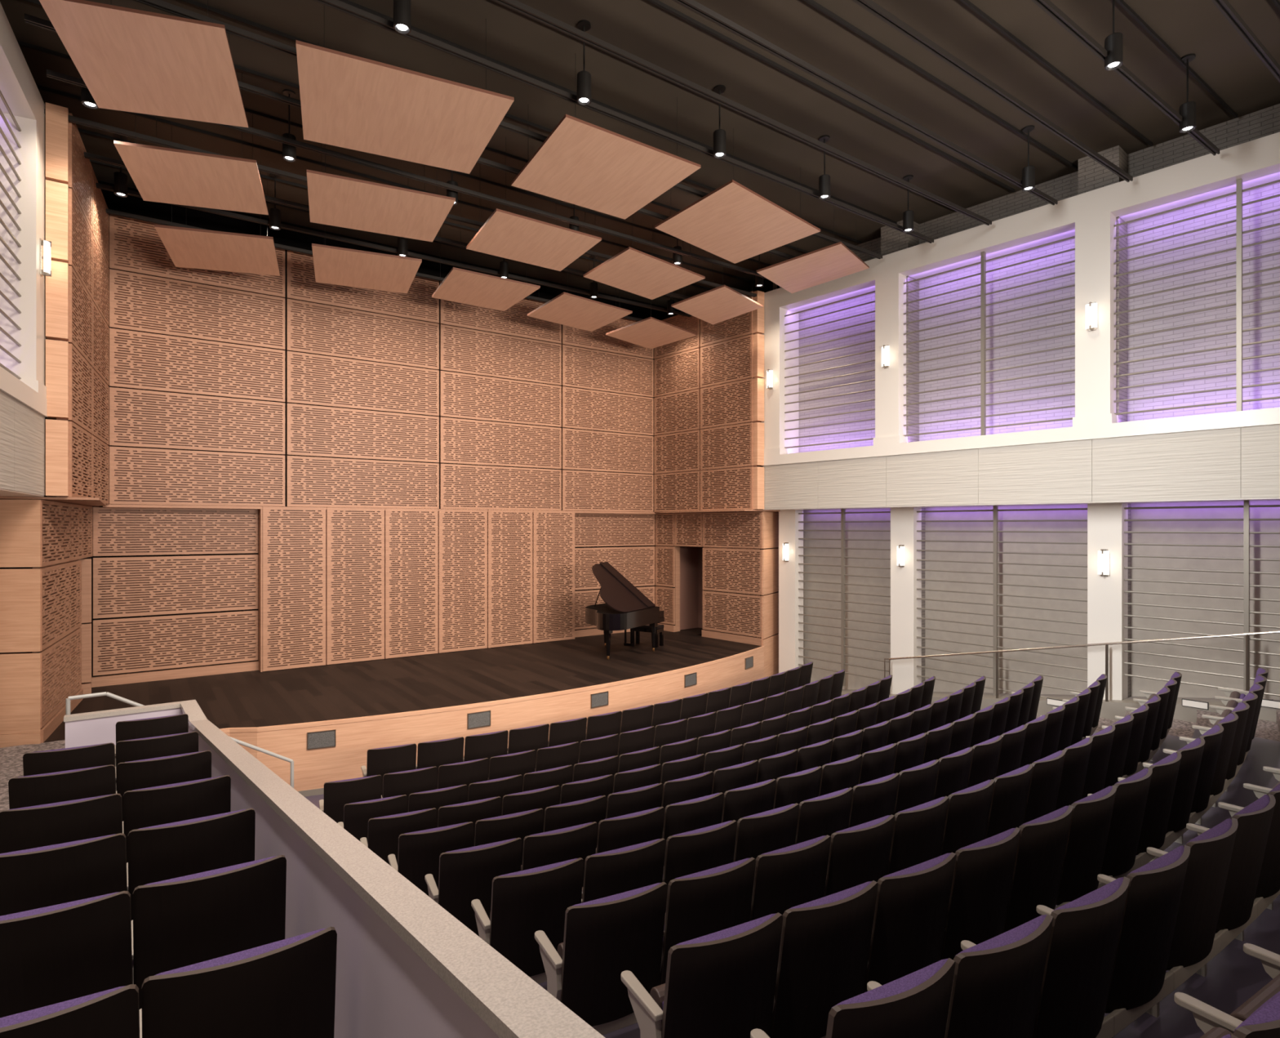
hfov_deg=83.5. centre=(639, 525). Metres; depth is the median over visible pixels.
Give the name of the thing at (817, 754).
seat
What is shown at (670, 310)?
pendant lamp
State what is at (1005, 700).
cushion
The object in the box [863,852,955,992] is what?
seat
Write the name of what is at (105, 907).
cushion
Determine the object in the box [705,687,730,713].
seat
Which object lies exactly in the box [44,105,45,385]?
wall
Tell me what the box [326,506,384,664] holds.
wall panel
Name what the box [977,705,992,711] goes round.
cushion
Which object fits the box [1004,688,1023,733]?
seat
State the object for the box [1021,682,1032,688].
cushion
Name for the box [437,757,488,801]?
seat
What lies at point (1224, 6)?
joist
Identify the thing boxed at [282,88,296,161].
pendant lamp
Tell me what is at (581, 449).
acoustic panel
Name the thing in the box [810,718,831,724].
cushion
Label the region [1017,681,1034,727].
seat
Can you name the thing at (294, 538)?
wall panel
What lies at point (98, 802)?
cushion
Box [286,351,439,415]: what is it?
acoustic panel
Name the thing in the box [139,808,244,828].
cushion
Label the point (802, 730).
cushion
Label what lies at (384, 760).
seat
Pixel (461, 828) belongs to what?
cushion
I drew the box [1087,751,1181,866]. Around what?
seat
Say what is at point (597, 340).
acoustic panel
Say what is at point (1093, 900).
cushion
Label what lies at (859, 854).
seat
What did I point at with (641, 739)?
seat
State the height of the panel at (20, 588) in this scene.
1.084 m
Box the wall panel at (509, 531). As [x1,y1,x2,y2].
[487,509,532,647]
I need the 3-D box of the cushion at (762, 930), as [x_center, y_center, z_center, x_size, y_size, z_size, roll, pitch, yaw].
[0.395,2.144,3.307,0.600,0.596,0.168,0,0,-28]
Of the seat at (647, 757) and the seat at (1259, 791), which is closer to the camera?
the seat at (1259, 791)
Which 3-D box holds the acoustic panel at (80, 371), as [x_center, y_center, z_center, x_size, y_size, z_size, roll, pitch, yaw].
[-8.069,-1.938,10.358,0.045,1.026,1.697,0,0,-30]
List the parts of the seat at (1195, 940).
armrest, backrest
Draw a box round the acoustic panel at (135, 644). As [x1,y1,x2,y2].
[93,609,257,675]
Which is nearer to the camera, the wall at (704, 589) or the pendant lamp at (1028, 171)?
the pendant lamp at (1028, 171)
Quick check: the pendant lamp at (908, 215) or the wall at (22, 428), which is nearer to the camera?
the wall at (22, 428)
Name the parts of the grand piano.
leg, lid, leg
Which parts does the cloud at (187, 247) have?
panel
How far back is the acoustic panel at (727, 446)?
17.54 m
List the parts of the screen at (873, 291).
rod, rod, rod, rod, rod, rod, rod, rod, rod, rod, rod, rod, rod, rod, rod, rod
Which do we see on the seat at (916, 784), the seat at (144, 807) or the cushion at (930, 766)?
the cushion at (930, 766)
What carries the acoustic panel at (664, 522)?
attached to the wall at (745, 511)
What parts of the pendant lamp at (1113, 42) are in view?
rod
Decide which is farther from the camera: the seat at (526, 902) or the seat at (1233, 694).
the seat at (1233, 694)
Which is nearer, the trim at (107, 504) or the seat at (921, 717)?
the seat at (921, 717)
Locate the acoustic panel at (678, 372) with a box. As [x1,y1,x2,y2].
[653,347,700,396]
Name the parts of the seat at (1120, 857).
backrest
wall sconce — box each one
[40,238,51,276]
[766,368,773,389]
[782,542,788,561]
[881,344,889,368]
[897,544,904,566]
[1085,302,1097,331]
[1097,548,1109,576]
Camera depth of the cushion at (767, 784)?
6.63 m
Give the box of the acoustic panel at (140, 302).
[109,268,284,349]
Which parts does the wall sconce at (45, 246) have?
plate, lamp shade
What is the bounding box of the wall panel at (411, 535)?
[384,507,437,658]
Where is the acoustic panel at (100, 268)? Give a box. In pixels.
[92,235,109,326]
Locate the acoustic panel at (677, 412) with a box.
[653,388,700,435]
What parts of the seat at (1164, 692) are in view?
armrest, backrest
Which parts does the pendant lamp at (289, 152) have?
rod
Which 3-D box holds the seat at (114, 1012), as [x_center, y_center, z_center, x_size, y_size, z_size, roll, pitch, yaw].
[-1.927,1.899,2.256,0.626,0.918,0.484,0,0,-29]
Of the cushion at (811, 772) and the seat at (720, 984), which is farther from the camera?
the cushion at (811, 772)
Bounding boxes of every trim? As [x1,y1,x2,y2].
[0,495,106,506]
[102,503,656,513]
[257,508,262,671]
[654,509,780,513]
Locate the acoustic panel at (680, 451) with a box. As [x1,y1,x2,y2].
[653,429,700,473]
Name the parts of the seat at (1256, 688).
armrest, backrest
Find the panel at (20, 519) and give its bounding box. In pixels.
[0,498,40,567]
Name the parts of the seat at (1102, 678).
armrest, backrest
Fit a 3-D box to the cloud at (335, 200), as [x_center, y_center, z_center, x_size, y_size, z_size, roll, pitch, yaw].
[-4.031,-5.513,11.062,2.053,1.475,1.403,0,0,-27]
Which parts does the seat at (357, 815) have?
armrest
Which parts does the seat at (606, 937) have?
armrest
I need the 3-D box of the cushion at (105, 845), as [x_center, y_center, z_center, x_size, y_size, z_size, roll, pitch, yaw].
[-2.896,1.849,3.548,0.562,0.558,0.157,0,0,-29]
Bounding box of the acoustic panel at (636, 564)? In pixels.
[574,546,654,589]
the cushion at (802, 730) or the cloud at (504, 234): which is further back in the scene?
the cloud at (504, 234)
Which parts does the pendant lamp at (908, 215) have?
rod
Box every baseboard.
[0,732,40,747]
[40,688,83,742]
[80,682,91,693]
[91,660,258,687]
[574,627,630,637]
[657,622,675,631]
[702,629,763,645]
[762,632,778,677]
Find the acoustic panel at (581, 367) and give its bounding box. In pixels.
[561,344,653,397]
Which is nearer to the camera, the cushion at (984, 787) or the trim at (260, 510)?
the cushion at (984, 787)
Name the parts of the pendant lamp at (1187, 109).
rod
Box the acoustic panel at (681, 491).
[653,471,700,511]
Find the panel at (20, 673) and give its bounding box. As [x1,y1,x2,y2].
[0,652,40,734]
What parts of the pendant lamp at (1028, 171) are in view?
rod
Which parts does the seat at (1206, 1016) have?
armrest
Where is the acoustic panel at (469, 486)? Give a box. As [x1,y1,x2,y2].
[440,463,561,510]
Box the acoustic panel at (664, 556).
[654,546,675,586]
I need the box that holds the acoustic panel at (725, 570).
[702,547,761,595]
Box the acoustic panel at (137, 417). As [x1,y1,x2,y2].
[109,386,284,454]
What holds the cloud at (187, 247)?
hanging from the ceiling at (1224, 60)
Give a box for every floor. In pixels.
[0,738,65,811]
[44,626,761,742]
[305,698,1279,1037]
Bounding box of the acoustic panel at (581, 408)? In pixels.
[561,386,653,435]
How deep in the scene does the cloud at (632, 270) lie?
13.89 m
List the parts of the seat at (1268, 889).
armrest, backrest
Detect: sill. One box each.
[0,366,48,417]
[764,407,1279,465]
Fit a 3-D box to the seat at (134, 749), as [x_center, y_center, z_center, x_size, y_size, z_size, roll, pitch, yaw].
[-4.162,2.229,6.182,0.626,0.918,0.484,0,0,-32]
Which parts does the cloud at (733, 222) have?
panel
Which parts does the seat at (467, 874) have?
armrest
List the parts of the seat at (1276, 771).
armrest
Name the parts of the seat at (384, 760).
armrest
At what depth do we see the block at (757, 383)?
16.90 m
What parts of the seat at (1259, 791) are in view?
armrest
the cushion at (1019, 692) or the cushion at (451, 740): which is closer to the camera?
the cushion at (451, 740)
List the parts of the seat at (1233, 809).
armrest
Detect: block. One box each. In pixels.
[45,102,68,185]
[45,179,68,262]
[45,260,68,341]
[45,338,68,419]
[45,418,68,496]
[748,290,764,333]
[748,333,764,377]
[748,377,764,422]
[748,422,764,466]
[748,466,764,509]
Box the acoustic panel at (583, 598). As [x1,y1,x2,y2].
[574,586,654,629]
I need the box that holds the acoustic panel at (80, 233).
[67,187,93,299]
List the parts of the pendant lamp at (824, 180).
rod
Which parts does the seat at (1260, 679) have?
armrest, backrest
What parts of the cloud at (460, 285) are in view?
panel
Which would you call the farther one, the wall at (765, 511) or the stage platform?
the wall at (765, 511)
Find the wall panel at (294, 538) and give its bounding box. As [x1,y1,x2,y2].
[262,506,325,671]
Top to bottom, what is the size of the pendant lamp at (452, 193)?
0.960 m
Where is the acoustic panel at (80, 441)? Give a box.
[67,421,93,497]
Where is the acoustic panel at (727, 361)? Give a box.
[700,333,753,387]
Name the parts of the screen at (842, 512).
rod, rod, rod, rod, rod, rod, rod, rod, rod, rod, rod, rod, rod, rod, rod, rod, rod, rod, rod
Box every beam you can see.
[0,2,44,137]
[764,131,1279,313]
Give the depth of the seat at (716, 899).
4.21 m
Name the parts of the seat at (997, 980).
armrest, backrest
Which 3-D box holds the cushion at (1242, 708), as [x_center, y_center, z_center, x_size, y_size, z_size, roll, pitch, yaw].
[6.096,2.144,7.348,0.600,0.596,0.168,0,0,-43]
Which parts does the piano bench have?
leg, leg, leg, leg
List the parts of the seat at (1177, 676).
armrest, armrest, backrest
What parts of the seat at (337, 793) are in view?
armrest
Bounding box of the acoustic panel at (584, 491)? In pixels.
[561,469,653,511]
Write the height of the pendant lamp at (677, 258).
0.960 m
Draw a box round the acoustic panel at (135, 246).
[109,213,284,297]
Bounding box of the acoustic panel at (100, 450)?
[93,435,109,503]
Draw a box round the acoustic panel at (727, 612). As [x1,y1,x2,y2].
[702,590,761,637]
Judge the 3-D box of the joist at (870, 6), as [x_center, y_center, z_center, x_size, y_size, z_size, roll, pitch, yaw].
[1.909,-5.820,7.127,15.834,0.860,0.069,0,0,-35]
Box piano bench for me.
[630,623,663,647]
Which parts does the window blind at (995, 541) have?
rod, rod, rod, rod, rod, rod, rod, rod, rod, rod, rod, rod, rod, rod, rod, rod, rod, rod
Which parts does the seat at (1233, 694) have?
armrest, armrest, backrest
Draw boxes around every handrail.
[66,691,293,787]
[884,630,1279,701]
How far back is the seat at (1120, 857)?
5.22 m
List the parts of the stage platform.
skirting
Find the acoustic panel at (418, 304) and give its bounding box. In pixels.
[286,249,439,323]
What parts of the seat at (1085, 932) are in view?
armrest, backrest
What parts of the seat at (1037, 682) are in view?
backrest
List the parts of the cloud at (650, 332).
panel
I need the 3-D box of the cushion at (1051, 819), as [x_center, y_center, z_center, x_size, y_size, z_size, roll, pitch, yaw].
[2.587,2.144,4.603,0.600,0.596,0.168,0,0,-33]
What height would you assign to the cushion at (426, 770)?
0.596 m
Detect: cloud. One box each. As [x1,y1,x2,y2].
[39,0,248,127]
[113,72,268,214]
[154,125,279,275]
[295,18,514,173]
[306,143,455,241]
[311,243,422,293]
[431,192,540,311]
[466,136,601,271]
[511,114,701,219]
[527,222,632,331]
[583,246,705,299]
[605,287,697,348]
[654,128,820,263]
[671,256,763,324]
[756,193,869,293]
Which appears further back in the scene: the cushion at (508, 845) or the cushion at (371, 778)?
the cushion at (371, 778)
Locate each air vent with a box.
[306,728,335,749]
[466,710,490,728]
[591,690,608,707]
[684,671,697,687]
[745,655,753,669]
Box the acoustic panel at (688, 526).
[674,512,702,546]
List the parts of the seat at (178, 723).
backrest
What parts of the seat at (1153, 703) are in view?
backrest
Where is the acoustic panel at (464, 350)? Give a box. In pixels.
[440,324,561,385]
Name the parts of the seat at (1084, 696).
backrest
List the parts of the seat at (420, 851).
armrest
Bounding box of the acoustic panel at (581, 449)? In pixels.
[561,427,653,473]
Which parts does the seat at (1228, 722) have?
armrest, backrest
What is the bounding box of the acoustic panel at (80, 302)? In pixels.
[67,265,93,366]
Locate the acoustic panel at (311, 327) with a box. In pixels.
[286,298,439,369]
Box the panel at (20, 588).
[0,568,40,652]
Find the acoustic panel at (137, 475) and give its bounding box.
[109,446,284,506]
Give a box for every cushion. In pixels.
[0,833,115,855]
[0,891,119,920]
[0,986,124,1027]
[8,794,110,809]
[17,764,106,777]
[124,751,201,762]
[126,731,191,740]
[133,775,222,790]
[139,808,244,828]
[144,855,277,884]
[154,928,325,975]
[328,774,377,782]
[351,795,400,803]
[374,808,431,817]
[376,743,410,748]
[386,766,431,773]
[404,822,467,833]
[413,784,462,793]
[426,737,457,742]
[443,796,495,806]
[444,758,483,764]
[445,837,516,852]
[472,730,502,735]
[475,774,517,782]
[481,808,538,819]
[494,750,530,756]
[499,857,577,875]
[506,785,555,795]
[515,724,543,728]
[528,764,568,773]
[530,822,591,835]
[541,742,574,748]
[550,795,600,806]
[555,717,582,722]
[565,774,608,783]
[572,882,661,906]
[579,755,613,763]
[584,733,615,740]
[590,838,660,855]
[593,711,617,715]
[604,806,660,819]
[613,782,659,793]
[617,764,657,773]
[622,746,655,754]
[625,726,650,732]
[635,623,663,629]
[659,719,683,724]
[663,737,693,745]
[666,754,700,762]
[668,771,709,781]
[669,792,719,804]
[671,820,732,835]
[674,857,749,879]
[675,913,775,945]
[691,711,713,717]
[702,729,727,736]
[707,744,739,752]
[717,760,755,769]
[720,704,740,710]
[729,778,773,790]
[734,721,758,728]
[742,803,795,817]
[746,735,773,742]
[760,835,826,854]
[761,749,794,758]
[764,714,785,719]
[779,726,804,733]
[780,766,817,777]
[789,880,871,908]
[790,706,808,712]
[800,739,829,747]
[804,787,848,800]
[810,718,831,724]
[813,699,831,705]
[826,754,858,764]
[833,958,947,1006]
[834,729,860,737]
[836,710,856,716]
[836,814,890,831]
[856,773,895,785]
[860,702,876,708]
[865,720,887,728]
[865,743,893,752]
[880,695,894,701]
[880,853,950,878]
[891,711,911,719]
[896,688,910,694]
[897,733,924,742]
[897,796,944,812]
[901,760,935,771]
[915,703,930,710]
[928,723,951,731]
[931,696,947,703]
[941,746,970,757]
[951,688,962,694]
[952,779,991,793]
[953,713,973,721]
[955,914,1046,955]
[956,827,1015,850]
[963,682,973,688]
[974,735,999,745]
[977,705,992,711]
[994,697,1008,703]
[996,764,1030,777]
[1003,724,1024,733]
[1009,689,1022,695]
[1018,805,1068,826]
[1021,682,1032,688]
[1026,714,1045,723]
[1031,675,1041,681]
[1033,750,1062,762]
[1046,705,1062,713]
[1053,876,1123,911]
[1062,696,1076,704]
[1063,737,1089,749]
[1071,786,1112,804]
[1076,688,1088,695]
[1087,680,1097,688]
[1089,725,1111,737]
[1096,674,1105,679]
[1113,715,1130,724]
[1114,768,1148,784]
[1126,845,1184,875]
[1129,704,1146,714]
[1146,695,1158,702]
[1148,751,1177,767]
[1155,687,1167,694]
[1164,679,1174,686]
[1170,671,1179,678]
[1178,737,1200,750]
[1185,817,1231,844]
[1201,724,1220,735]
[1218,712,1235,723]
[1221,1033,1231,1037]
[1231,702,1246,712]
[1231,794,1270,817]
[1233,991,1279,1032]
[1239,693,1245,698]
[1241,692,1254,702]
[1248,683,1260,692]
[1253,675,1263,683]
[1255,667,1265,677]
[1267,783,1279,793]
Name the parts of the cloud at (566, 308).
panel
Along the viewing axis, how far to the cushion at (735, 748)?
8.73 m
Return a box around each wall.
[0,112,46,398]
[0,390,44,495]
[0,498,33,653]
[32,559,78,653]
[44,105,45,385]
[44,178,684,496]
[56,339,69,497]
[63,699,604,1037]
[81,556,91,683]
[91,506,656,676]
[99,249,654,511]
[268,509,565,671]
[654,290,756,511]
[656,545,679,631]
[656,585,675,625]
[662,511,757,548]
[680,546,697,629]
[697,546,703,627]
[703,546,759,637]
[703,589,756,637]
[760,511,777,638]
[763,423,1279,509]
[773,103,1279,452]
[803,500,1279,699]
[880,219,919,442]
[921,507,924,682]
[1078,145,1127,422]
[1128,503,1130,697]
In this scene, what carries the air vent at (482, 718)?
attached to the stage platform
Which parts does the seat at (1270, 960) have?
armrest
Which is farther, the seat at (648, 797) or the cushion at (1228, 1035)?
the seat at (648, 797)
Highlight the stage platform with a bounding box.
[219,645,764,796]
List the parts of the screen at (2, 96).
rod, rod, rod, rod, rod, rod, rod, rod, rod, rod, rod, rod, rod, rod, rod, rod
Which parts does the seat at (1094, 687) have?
backrest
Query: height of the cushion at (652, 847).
0.596 m
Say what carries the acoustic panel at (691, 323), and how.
attached to the wall at (753, 291)
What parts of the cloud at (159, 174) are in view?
panel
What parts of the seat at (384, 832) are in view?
armrest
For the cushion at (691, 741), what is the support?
on the seat at (687, 748)
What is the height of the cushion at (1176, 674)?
0.596 m
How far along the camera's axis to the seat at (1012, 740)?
7.75 m
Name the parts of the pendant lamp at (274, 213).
rod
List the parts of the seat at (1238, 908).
armrest, backrest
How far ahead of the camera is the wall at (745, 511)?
18.42 m
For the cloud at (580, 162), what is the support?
hanging from the ceiling at (1224, 60)
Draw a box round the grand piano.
[585,561,664,659]
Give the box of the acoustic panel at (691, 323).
[653,314,700,359]
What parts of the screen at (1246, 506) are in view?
rod, rod, rod, rod, rod, rod, rod, rod, rod, rod, rod, rod, rod, rod, rod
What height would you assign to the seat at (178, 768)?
0.918 m
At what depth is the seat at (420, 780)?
8.46 m
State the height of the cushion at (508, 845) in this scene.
0.596 m
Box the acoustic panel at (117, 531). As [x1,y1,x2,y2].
[93,506,257,555]
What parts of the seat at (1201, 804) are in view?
armrest, backrest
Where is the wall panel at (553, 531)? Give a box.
[533,510,574,643]
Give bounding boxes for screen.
[0,89,21,379]
[784,290,875,448]
[798,508,890,685]
[903,235,1075,435]
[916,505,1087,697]
[1114,177,1279,414]
[1124,500,1279,696]
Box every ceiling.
[0,0,1279,309]
[0,488,44,496]
[766,497,1279,510]
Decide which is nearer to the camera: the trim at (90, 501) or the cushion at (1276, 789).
the cushion at (1276, 789)
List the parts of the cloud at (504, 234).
panel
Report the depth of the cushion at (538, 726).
10.37 m
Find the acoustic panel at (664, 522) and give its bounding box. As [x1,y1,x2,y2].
[654,512,674,546]
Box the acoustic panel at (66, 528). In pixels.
[40,499,93,566]
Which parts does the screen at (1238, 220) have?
rod, rod, rod, rod, rod, rod, rod, rod, rod, rod, rod, rod, rod, rod, rod, rod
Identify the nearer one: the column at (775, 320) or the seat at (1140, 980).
the seat at (1140, 980)
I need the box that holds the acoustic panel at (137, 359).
[109,328,284,401]
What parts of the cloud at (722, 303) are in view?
panel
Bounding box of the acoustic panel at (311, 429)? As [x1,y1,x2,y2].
[286,403,439,462]
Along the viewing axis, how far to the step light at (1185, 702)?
11.03 m
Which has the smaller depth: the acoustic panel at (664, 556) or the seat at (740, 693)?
the seat at (740, 693)
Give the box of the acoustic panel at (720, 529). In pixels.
[702,511,761,548]
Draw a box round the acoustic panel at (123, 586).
[93,554,257,618]
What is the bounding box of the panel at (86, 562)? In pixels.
[78,558,91,622]
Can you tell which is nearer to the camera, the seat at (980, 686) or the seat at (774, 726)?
the seat at (774, 726)
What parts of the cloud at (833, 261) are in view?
panel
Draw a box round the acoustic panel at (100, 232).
[92,169,109,266]
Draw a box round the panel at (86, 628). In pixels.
[80,622,91,682]
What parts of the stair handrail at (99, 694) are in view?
post, post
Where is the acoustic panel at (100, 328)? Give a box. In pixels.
[92,301,109,385]
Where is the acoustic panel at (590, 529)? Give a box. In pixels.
[574,512,654,546]
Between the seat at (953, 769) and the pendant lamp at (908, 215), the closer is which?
the seat at (953, 769)
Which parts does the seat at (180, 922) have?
armrest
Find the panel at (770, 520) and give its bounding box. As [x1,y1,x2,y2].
[761,511,778,548]
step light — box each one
[1046,697,1065,706]
[1182,697,1208,709]
[1261,698,1279,708]
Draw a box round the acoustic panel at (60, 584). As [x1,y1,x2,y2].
[40,560,81,650]
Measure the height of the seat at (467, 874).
0.980 m
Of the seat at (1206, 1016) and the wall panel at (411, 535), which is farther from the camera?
the wall panel at (411, 535)
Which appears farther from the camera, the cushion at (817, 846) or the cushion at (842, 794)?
the cushion at (842, 794)
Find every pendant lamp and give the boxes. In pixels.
[80,76,98,109]
[114,133,128,197]
[269,173,280,230]
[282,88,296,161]
[393,0,411,34]
[397,236,407,257]
[446,169,457,204]
[499,257,508,278]
[568,204,578,231]
[577,19,591,105]
[590,255,597,298]
[666,295,674,315]
[672,237,681,265]
[713,84,725,158]
[755,253,763,287]
[818,134,830,199]
[902,174,913,232]
[1022,124,1035,191]
[1104,0,1123,70]
[1179,53,1195,133]
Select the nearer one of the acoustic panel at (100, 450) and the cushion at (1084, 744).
the cushion at (1084, 744)
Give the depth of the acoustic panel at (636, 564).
19.23 m
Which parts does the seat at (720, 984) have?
armrest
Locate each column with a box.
[762,306,799,455]
[778,509,803,672]
[873,272,907,445]
[890,506,921,693]
[1072,212,1118,426]
[1087,502,1128,699]
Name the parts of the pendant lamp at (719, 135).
rod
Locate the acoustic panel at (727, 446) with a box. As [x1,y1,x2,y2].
[700,422,753,470]
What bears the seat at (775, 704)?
on the floor at (1233, 975)
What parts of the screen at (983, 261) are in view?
rod, rod, rod, rod, rod, rod, rod, rod, rod, rod, rod, rod, rod, rod, rod, rod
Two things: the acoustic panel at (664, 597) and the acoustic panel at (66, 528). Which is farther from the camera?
the acoustic panel at (664, 597)
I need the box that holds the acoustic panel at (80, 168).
[68,112,93,231]
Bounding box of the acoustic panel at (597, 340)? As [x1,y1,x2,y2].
[561,317,653,359]
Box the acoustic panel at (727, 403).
[700,377,753,428]
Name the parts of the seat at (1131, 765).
backrest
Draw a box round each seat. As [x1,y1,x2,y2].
[0,793,122,853]
[0,832,127,915]
[0,890,132,1017]
[0,984,139,1037]
[8,764,115,808]
[22,742,115,776]
[115,713,188,766]
[115,730,198,791]
[115,750,211,821]
[122,774,231,862]
[126,808,255,919]
[131,854,286,1008]
[139,926,337,1037]
[319,774,382,822]
[337,794,407,844]
[360,742,416,797]
[360,807,436,865]
[381,765,437,812]
[387,821,473,895]
[408,784,467,827]
[416,736,464,789]
[424,837,522,936]
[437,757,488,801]
[437,795,501,846]
[462,729,508,777]
[467,773,522,815]
[471,857,583,983]
[474,808,543,865]
[488,749,536,791]
[501,784,559,831]
[506,723,549,762]
[520,821,597,886]
[522,764,573,804]
[534,741,579,777]
[534,881,667,1035]
[543,795,606,847]
[547,716,586,759]
[560,773,613,812]
[572,755,618,791]
[577,733,618,763]
[581,837,666,902]
[585,711,622,739]
[595,806,664,853]
[604,782,663,818]
[612,763,662,793]
[617,725,654,764]
[617,746,660,772]
[619,704,653,733]
[620,912,782,1037]
[651,698,681,726]
[653,718,687,746]
[658,737,697,764]
[658,857,755,985]
[660,753,704,785]
[661,770,713,827]
[662,791,724,865]
[662,819,737,911]
[680,692,707,719]
[684,711,716,740]
[696,728,731,755]
[702,743,743,773]
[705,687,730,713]
[711,759,758,794]
[714,704,742,733]
[721,778,776,822]
[728,681,751,707]
[729,721,761,746]
[733,802,799,862]
[739,697,765,726]
[741,734,777,763]
[749,675,770,702]
[749,834,831,920]
[750,957,955,1037]
[755,749,798,782]
[759,713,787,738]
[763,691,786,719]
[767,671,786,697]
[769,880,878,1037]
[773,765,822,808]
[775,725,808,754]
[782,685,804,714]
[783,666,800,692]
[786,706,811,731]
[795,738,832,772]
[795,786,853,844]
[797,661,813,687]
[800,680,819,709]
[805,717,835,746]
[808,699,832,724]
[816,674,833,704]
[818,754,862,795]
[823,814,894,896]
[829,669,844,699]
[830,693,850,718]
[830,728,863,762]
[831,709,857,738]
[848,686,866,712]
[848,772,899,827]
[855,702,878,730]
[858,742,897,784]
[859,720,889,754]
[863,680,880,706]
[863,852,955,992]
[866,913,1053,1037]
[875,695,896,724]
[877,674,892,702]
[886,711,912,745]
[887,795,949,874]
[893,688,911,718]
[893,732,927,773]
[893,759,939,815]
[907,681,924,712]
[908,703,932,737]
[920,675,935,707]
[922,722,953,764]
[928,696,949,730]
[933,746,973,799]
[940,778,995,855]
[940,826,1020,959]
[944,688,964,724]
[947,713,975,755]
[959,682,976,719]
[960,876,1129,1037]
[967,734,1002,787]
[969,704,994,746]
[970,675,986,714]
[985,763,1033,838]
[988,696,1010,739]
[995,724,1026,777]
[1001,675,1043,722]
[1003,804,1073,932]
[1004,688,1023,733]
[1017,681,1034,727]
[1019,714,1048,767]
[1022,749,1065,823]
[1035,844,1190,1035]
[1040,688,1090,745]
[1040,704,1065,759]
[1051,767,1152,884]
[1052,680,1100,739]
[1054,736,1093,810]
[1056,785,1116,905]
[1057,696,1079,751]
[1062,673,1106,734]
[1081,724,1115,798]
[1085,704,1148,777]
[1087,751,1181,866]
[1097,817,1238,1017]
[1102,694,1160,771]
[1103,714,1133,788]
[1115,686,1169,770]
[1117,737,1204,862]
[1124,678,1177,760]
[1133,671,1182,749]
[1142,724,1223,843]
[1146,793,1275,976]
[1163,712,1238,824]
[1173,973,1279,1033]
[1179,702,1249,807]
[1186,783,1279,941]
[1191,692,1257,791]
[1200,991,1279,1037]
[1201,683,1263,759]
[1208,675,1266,738]
[1214,666,1268,705]
[1217,793,1272,909]
[1221,1033,1238,1037]
[1243,781,1279,798]
[1243,942,1279,978]
[1262,766,1279,781]
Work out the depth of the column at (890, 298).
14.53 m
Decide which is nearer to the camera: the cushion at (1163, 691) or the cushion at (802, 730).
the cushion at (1163, 691)
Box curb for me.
[840,688,1279,722]
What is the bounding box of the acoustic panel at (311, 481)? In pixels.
[286,455,439,508]
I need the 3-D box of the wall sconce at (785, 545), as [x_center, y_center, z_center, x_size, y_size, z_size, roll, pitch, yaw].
[3.486,0.620,17.185,0.110,0.460,0.170,0,0,-41]
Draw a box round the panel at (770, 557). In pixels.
[761,547,778,595]
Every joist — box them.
[17,40,772,297]
[23,0,809,278]
[24,0,861,258]
[35,84,768,298]
[77,128,712,316]
[89,159,684,320]
[133,0,897,258]
[313,0,956,243]
[493,0,1015,225]
[672,0,1078,204]
[852,0,1153,182]
[1031,0,1237,155]
[1211,0,1279,82]
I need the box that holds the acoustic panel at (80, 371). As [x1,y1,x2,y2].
[67,342,93,434]
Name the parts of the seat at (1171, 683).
armrest, backrest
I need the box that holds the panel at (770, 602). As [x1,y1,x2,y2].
[761,591,778,639]
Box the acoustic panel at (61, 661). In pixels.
[38,626,81,728]
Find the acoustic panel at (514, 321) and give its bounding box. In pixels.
[440,280,561,343]
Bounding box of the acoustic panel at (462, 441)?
[440,417,561,468]
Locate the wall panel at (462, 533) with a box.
[438,508,487,653]
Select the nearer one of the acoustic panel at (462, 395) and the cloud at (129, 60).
the cloud at (129, 60)
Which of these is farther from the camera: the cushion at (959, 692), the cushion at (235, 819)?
the cushion at (959, 692)
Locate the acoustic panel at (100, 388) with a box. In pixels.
[90,368,109,444]
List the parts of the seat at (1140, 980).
armrest, backrest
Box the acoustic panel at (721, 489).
[700,466,753,510]
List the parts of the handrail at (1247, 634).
post, post, rail, post, post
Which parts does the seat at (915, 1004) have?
armrest, backrest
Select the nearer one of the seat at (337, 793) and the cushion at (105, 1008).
the cushion at (105, 1008)
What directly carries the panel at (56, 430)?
attached to the wall
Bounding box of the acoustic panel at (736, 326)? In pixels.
[700,291,753,346]
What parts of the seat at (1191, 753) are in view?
armrest, backrest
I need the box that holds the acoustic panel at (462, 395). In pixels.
[440,370,561,426]
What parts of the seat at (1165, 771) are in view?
backrest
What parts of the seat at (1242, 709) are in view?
armrest, backrest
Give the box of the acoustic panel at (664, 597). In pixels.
[654,586,675,624]
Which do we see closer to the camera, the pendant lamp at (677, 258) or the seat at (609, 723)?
the seat at (609, 723)
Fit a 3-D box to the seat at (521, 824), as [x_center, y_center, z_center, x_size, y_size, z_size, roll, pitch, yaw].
[-1.242,3.041,6.505,0.668,0.980,0.516,0,0,-28]
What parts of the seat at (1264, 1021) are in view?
backrest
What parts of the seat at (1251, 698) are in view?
armrest, backrest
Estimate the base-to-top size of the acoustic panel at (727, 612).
0.991 m

